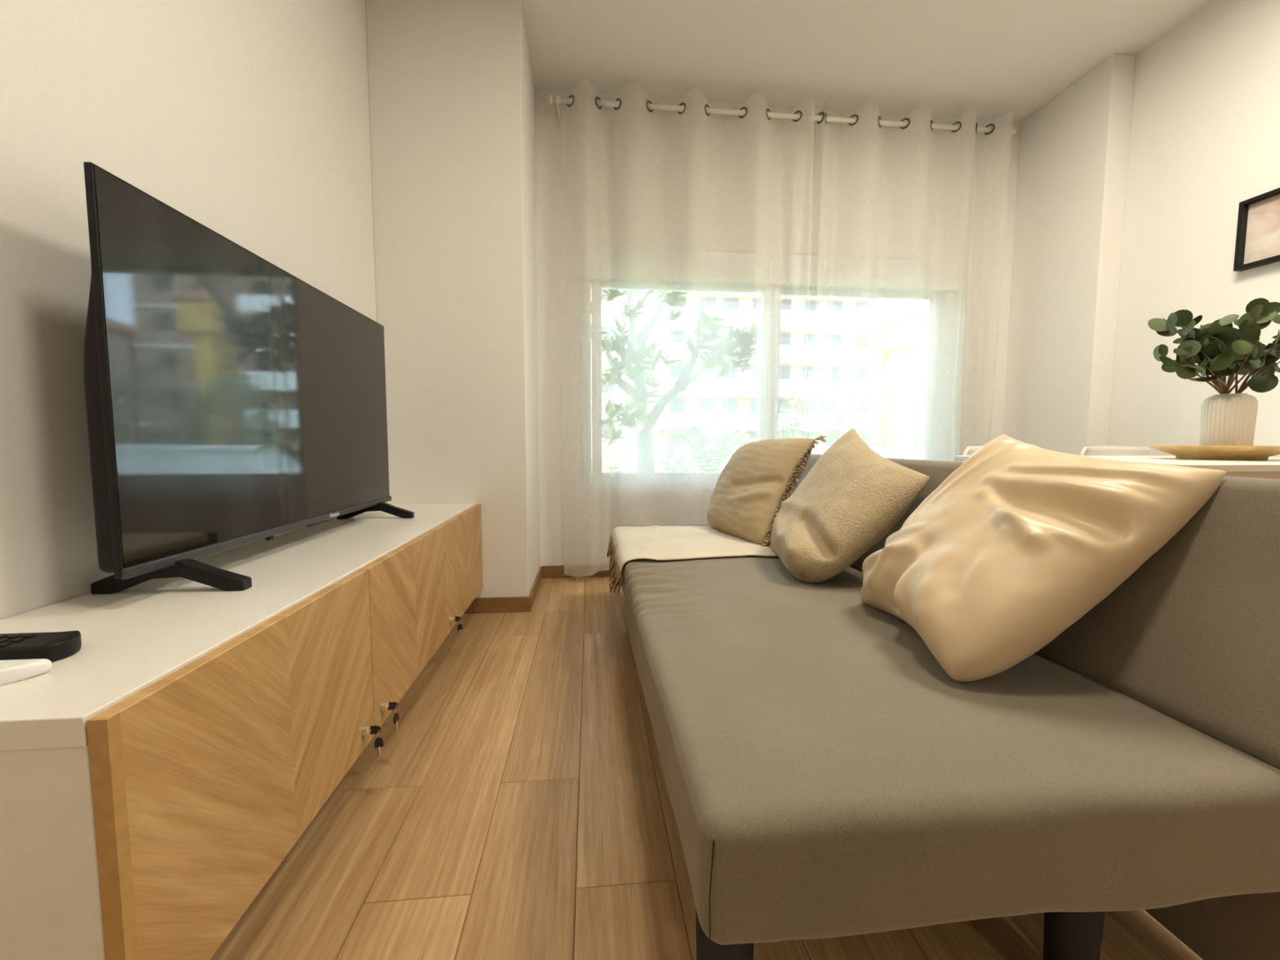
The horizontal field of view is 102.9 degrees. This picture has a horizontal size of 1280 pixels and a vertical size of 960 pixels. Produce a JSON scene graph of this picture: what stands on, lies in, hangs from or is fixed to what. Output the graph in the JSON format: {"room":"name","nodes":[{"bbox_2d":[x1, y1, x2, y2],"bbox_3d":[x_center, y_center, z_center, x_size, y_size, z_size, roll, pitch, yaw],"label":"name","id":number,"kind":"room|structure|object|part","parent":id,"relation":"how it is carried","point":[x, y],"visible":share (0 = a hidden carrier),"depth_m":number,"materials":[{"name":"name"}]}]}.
{"room":"living room","nodes":[
{"label":"living room","id":0,"kind":"room"},
{"bbox_2d":[0,0,377,620],"bbox_3d":[-0.956,-0.563,-0.212,0.120,2.810,6.490,0,4,-6],"label":"wall","id":1,"kind":"structure","parent":0,"point":[249,120],"depth_m":1.01,"materials":[{"name":"paint"}]},
{"bbox_2d":[365,0,540,597],"bbox_3d":[-0.850,-0.742,2.511,0.625,2.660,0.580,0,4,-6],"label":"wall","id":2,"kind":"structure","parent":0,"point":[451,89],"depth_m":2.21,"materials":[{"name":"paint"}]},
{"bbox_2d":[463,566,542,613],"bbox_3d":[-0.840,0.550,2.597,0.625,0.070,0.580,0,4,-6],"label":"baseboard","id":3,"kind":"structure","parent":2,"relation":"attached to","point":[501,604],"depth_m":2.33,"materials":[{"name":"brown wood"}]},
{"bbox_2d":[209,576,1203,959],"bbox_3d":[0.877,0.814,0.006,3.560,0.060,6.120,0,4,-6],"label":"floor","id":4,"kind":"structure","parent":0,"point":[517,806],"depth_m":0.99,"materials":[{"name":"brown wood"}]},
{"bbox_2d":[0,504,482,959],"bbox_3d":[-0.816,0.424,1.404,0.459,0.499,1.790,0,4,-6],"label":"tv cabinet","id":5,"kind":"object","parent":4,"relation":"on","point":[152,838],"visible":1,"depth_m":0.66,"materials":[{"name":"white paint"}]},
{"bbox_3d":[-0.760,0.445,0.521,0.397,0.351,0.018,0,4,-6],"label":"panel","id":6,"kind":"part","parent":5,"relation":"part of","materials":[{"name":"white paint"}]},
{"bbox_3d":[-0.579,0.410,0.834,0.019,0.383,0.614,0,4,-6],"label":"door","id":7,"kind":"part","parent":5,"relation":"part of","materials":[{"name":"brown wood"}]},
{"bbox_2d":[0,502,476,751],"bbox_3d":[-0.845,0.188,1.383,0.400,0.032,1.793,0,4,-6],"label":"cabinet top","id":8,"kind":"object","parent":5,"relation":"on","point":[133,637],"visible":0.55,"depth_m":0.80,"materials":[{"name":"white paint"}]},
{"bbox_2d":[0,658,52,685],"bbox_3d":[-0.775,0.222,0.585,0.149,0.020,0.044,0,4,-6],"label":"gadget","id":9,"kind":"object","parent":8,"relation":"on","point":[11,671],"visible":1,"depth_m":0.59,"materials":[{"name":"white plastic"}]},
{"bbox_2d":[0,630,81,662],"bbox_3d":[-0.823,0.214,0.649,0.188,0.026,0.061,0,4,-6],"label":"remote control","id":10,"kind":"object","parent":8,"relation":"on","point":[53,646],"visible":0.92,"depth_m":0.64,"materials":[{"name":"black plastic"}]},
{"bbox_2d":[83,161,413,594],"bbox_3d":[-0.904,-0.179,1.362,0.257,0.702,1.121,0,4,-6],"label":"television","id":11,"kind":"object","parent":8,"relation":"on","point":[232,401],"visible":1,"depth_m":1.01,"materials":[{"name":"black plastic"}]},
{"bbox_3d":[-0.564,0.586,1.103,0.005,0.022,0.005,-2,5,-28],"label":"key blade","id":12,"kind":"part","parent":5,"relation":"part of","materials":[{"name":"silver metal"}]},
{"bbox_3d":[-0.638,0.365,1.433,0.019,0.383,0.587,0,4,-6],"label":"door","id":13,"kind":"part","parent":5,"relation":"part of","materials":[{"name":"brown wood"}]},
{"bbox_3d":[-0.695,0.321,2.016,0.019,0.383,0.583,0,4,-6],"label":"door","id":14,"kind":"part","parent":5,"relation":"part of","materials":[{"name":"brown wood"}]},
{"bbox_2d":[617,453,1279,959],"bbox_3d":[0.449,0.305,1.529,0.988,0.734,1.921,0,4,-6],"label":"sofa","id":15,"kind":"object","parent":4,"relation":"on","point":[825,775],"visible":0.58,"depth_m":0.67,"materials":[{"name":"beige fabric"}]},
{"bbox_2d":[606,524,778,594],"bbox_3d":[0.154,0.298,2.036,0.610,0.148,0.713,0,4,-6],"label":"throw blanket","id":16,"kind":"object","parent":15,"relation":"on","point":[660,543],"visible":0.91,"depth_m":1.90,"materials":[{"name":"beige fabric"}]},
{"bbox_3d":[0.099,0.614,0.605,0.070,0.246,0.070,0,4,-6],"label":"leg","id":17,"kind":"part","parent":15,"relation":"part of","materials":[{"name":"black rubber"}]},
{"bbox_2d":[706,435,826,546],"bbox_3d":[0.483,0.026,2.130,0.294,0.415,0.510,-2,5,-22],"label":"cushion","id":18,"kind":"object","parent":15,"relation":"on","point":[750,491],"visible":0.95,"depth_m":2.01,"materials":[{"name":"beige fabric"}]},
{"bbox_2d":[771,428,929,582],"bbox_3d":[0.574,0.055,1.585,0.372,0.439,0.509,0,4,-6],"label":"cushion","id":19,"kind":"object","parent":15,"relation":"on","point":[852,495],"visible":1,"depth_m":1.40,"materials":[{"name":"beige fabric"}]},
{"bbox_3d":[0.813,0.131,1.552,0.256,0.388,1.917,0,4,-6],"label":"backrest","id":20,"kind":"part","parent":15,"relation":"part of","materials":[{"name":"beige fabric"}]},
{"bbox_2d":[860,434,1226,681],"bbox_3d":[0.665,0.113,0.999,0.392,0.410,0.478,0,4,-6],"label":"cushion","id":21,"kind":"object","parent":15,"relation":"on","point":[1020,541],"visible":1,"depth_m":0.83,"materials":[{"name":"beige fabric"}]},
{"bbox_3d":[0.601,0.607,0.709,0.070,0.246,0.070,0,4,-6],"label":"leg","id":22,"kind":"part","parent":15,"relation":"part of","materials":[{"name":"black rubber"}]},
{"bbox_2d":[961,445,982,462],"bbox_3d":[1.575,0.250,2.039,0.444,0.771,0.501,0,4,-6],"label":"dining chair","id":23,"kind":"object","parent":4,"relation":"on","point":[969,451],"visible":0.02,"depth_m":2.19,"materials":[{"name":"white plastic"}]},
{"bbox_2d":[954,455,1279,479],"bbox_3d":[1.839,0.296,1.674,1.175,0.730,0.780,0,4,-6],"label":"dining table","id":24,"kind":"object","parent":4,"relation":"on","point":[1269,468],"visible":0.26,"depth_m":1.28,"materials":[{"name":"white paint"}]},
{"bbox_2d":[1148,444,1279,460],"bbox_3d":[1.808,-0.085,1.590,0.322,0.043,0.322,0,4,-6],"label":"plate","id":25,"kind":"object","parent":24,"relation":"on","point":[1184,452],"visible":0.95,"depth_m":1.51,"materials":[{"name":"brown wood"}]},
{"bbox_2d":[1199,393,1257,445],"bbox_3d":[1.823,-0.173,1.585,0.117,0.185,0.117,0,4,-6],"label":"vase","id":26,"kind":"object","parent":25,"relation":"on","point":[1225,419],"visible":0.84,"depth_m":1.55,"materials":[{"name":"ceramic"}]},
{"bbox_2d":[1147,297,1279,394],"bbox_3d":[1.825,-0.344,1.568,0.511,0.410,0.264,0,4,-6],"label":"eucalyptus branches","id":27,"kind":"object","parent":26,"relation":"in","point":[1220,349],"visible":0.96,"depth_m":1.53,"materials":[{"name":"green plant"}]},
{"bbox_2d":[1080,445,1155,455],"bbox_3d":[2.122,0.248,2.092,0.444,0.771,0.501,0,4,-6],"label":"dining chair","id":28,"kind":"object","parent":4,"relation":"on","point":[1096,450],"visible":0.15,"depth_m":2.29,"materials":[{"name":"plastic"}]},
{"bbox_2d":[534,88,1020,566],"bbox_3d":[0.571,-0.754,3.063,3.560,2.710,0.240,0,4,-6],"label":"wall","id":29,"kind":"structure","parent":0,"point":[548,135],"depth_m":2.86,"materials":[{"name":"paint"}]},
{"bbox_2d":[542,565,610,577],"bbox_3d":[0.831,0.520,3.057,2.791,0.070,0.012,0,4,-6],"label":"baseboard","id":30,"kind":"structure","parent":29,"relation":"attached to","point":[548,571],"depth_m":2.92,"materials":[{"name":"brown wood"}]},
{"bbox_2d":[586,254,951,488],"bbox_3d":[0.773,-0.618,3.126,2.265,1.390,0.295,0,4,-6],"label":"window","id":31,"kind":"structure","parent":29,"relation":"attached to","point":[626,255],"depth_m":3.00,"materials":[{"name":"white plastic"}]},
{"bbox_2d":[546,94,1017,134],"bbox_3d":[0.821,-1.956,2.812,2.630,0.105,0.124,0,4,-6],"label":"curtain rod","id":32,"kind":"object","parent":29,"relation":"attached to","point":[550,99],"visible":0.56,"depth_m":2.75,"materials":[{"name":"silver metal"}]},
{"bbox_2d":[560,79,814,577],"bbox_3d":[0.251,-0.759,2.810,1.361,2.593,0.108,0,4,-6],"label":"sheer curtain","id":33,"kind":"object","parent":32,"relation":"hanging from","point":[637,180],"visible":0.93,"depth_m":2.79,"materials":[{"name":"fabric"}]},
{"bbox_2d":[805,100,1013,462],"bbox_3d":[1.507,-0.764,2.931,1.127,2.593,0.107,0,4,-6],"label":"sheer curtain","id":34,"kind":"object","parent":32,"relation":"hanging from","point":[908,208],"visible":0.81,"depth_m":2.90,"materials":[{"name":"fabric"}]},
{"bbox_2d":[520,0,1213,122],"bbox_3d":[0.879,-1.973,-0.137,3.800,0.200,6.490,0,4,-6],"label":"ceiling","id":35,"kind":"structure","parent":0,"point":[995,58],"depth_m":2.43,"materials":[{"name":"paint"}]},
{"bbox_2d":[1003,53,1135,454],"bbox_3d":[2.321,-0.758,2.841,0.120,2.660,0.540,0,4,-6],"label":"wall","id":36,"kind":"structure","parent":0,"point":[1073,150],"depth_m":2.70,"materials":[{"name":"paint"}]},
{"bbox_2d":[1107,0,1279,457],"bbox_3d":[2.706,-0.580,0.147,0.120,2.810,6.490,0,4,-6],"label":"wall","id":37,"kind":"structure","parent":0,"point":[1205,132],"depth_m":2.25,"materials":[{"name":"paint"}]},
{"bbox_2d":[1233,187,1279,271],"bbox_3d":[2.462,-0.965,1.803,0.037,0.270,0.542,0,4,-6],"label":"picture frame","id":38,"kind":"object","parent":37,"relation":"attached to","point":[1258,228],"visible":1,"depth_m":2.02,"materials":[{"name":"black plastic"}]},
{"bbox_2d":[1244,194,1279,264],"bbox_3d":[2.470,-0.965,1.804,0.006,0.238,0.510,0,4,-6],"label":"print","id":39,"kind":"object","parent":38,"relation":"on","point":[1261,216],"depth_m":2.01},
{"label":"outside","id":40,"kind":"structure","parent":0,"visible":0},
{"bbox_3d":[6.376,-1.648,37.383,100.000,0.200,66.800,0,4,-6],"label":"lawn","id":41,"kind":"structure","parent":40,"visible":0},
{"bbox_2d":[666,296,858,437],"bbox_3d":[10.005,-11.074,45.546,18.500,18.900,10.300,0,4,-6],"label":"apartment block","id":42,"kind":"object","parent":41,"relation":"on","point":[810,296],"visible":0.02,"depth_m":41.41,"materials":[{"name":"concrete"}]},
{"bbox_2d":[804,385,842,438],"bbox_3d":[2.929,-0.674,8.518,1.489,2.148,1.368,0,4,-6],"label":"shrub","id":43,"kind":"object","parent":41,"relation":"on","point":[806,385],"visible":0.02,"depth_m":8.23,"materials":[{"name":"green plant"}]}
]}

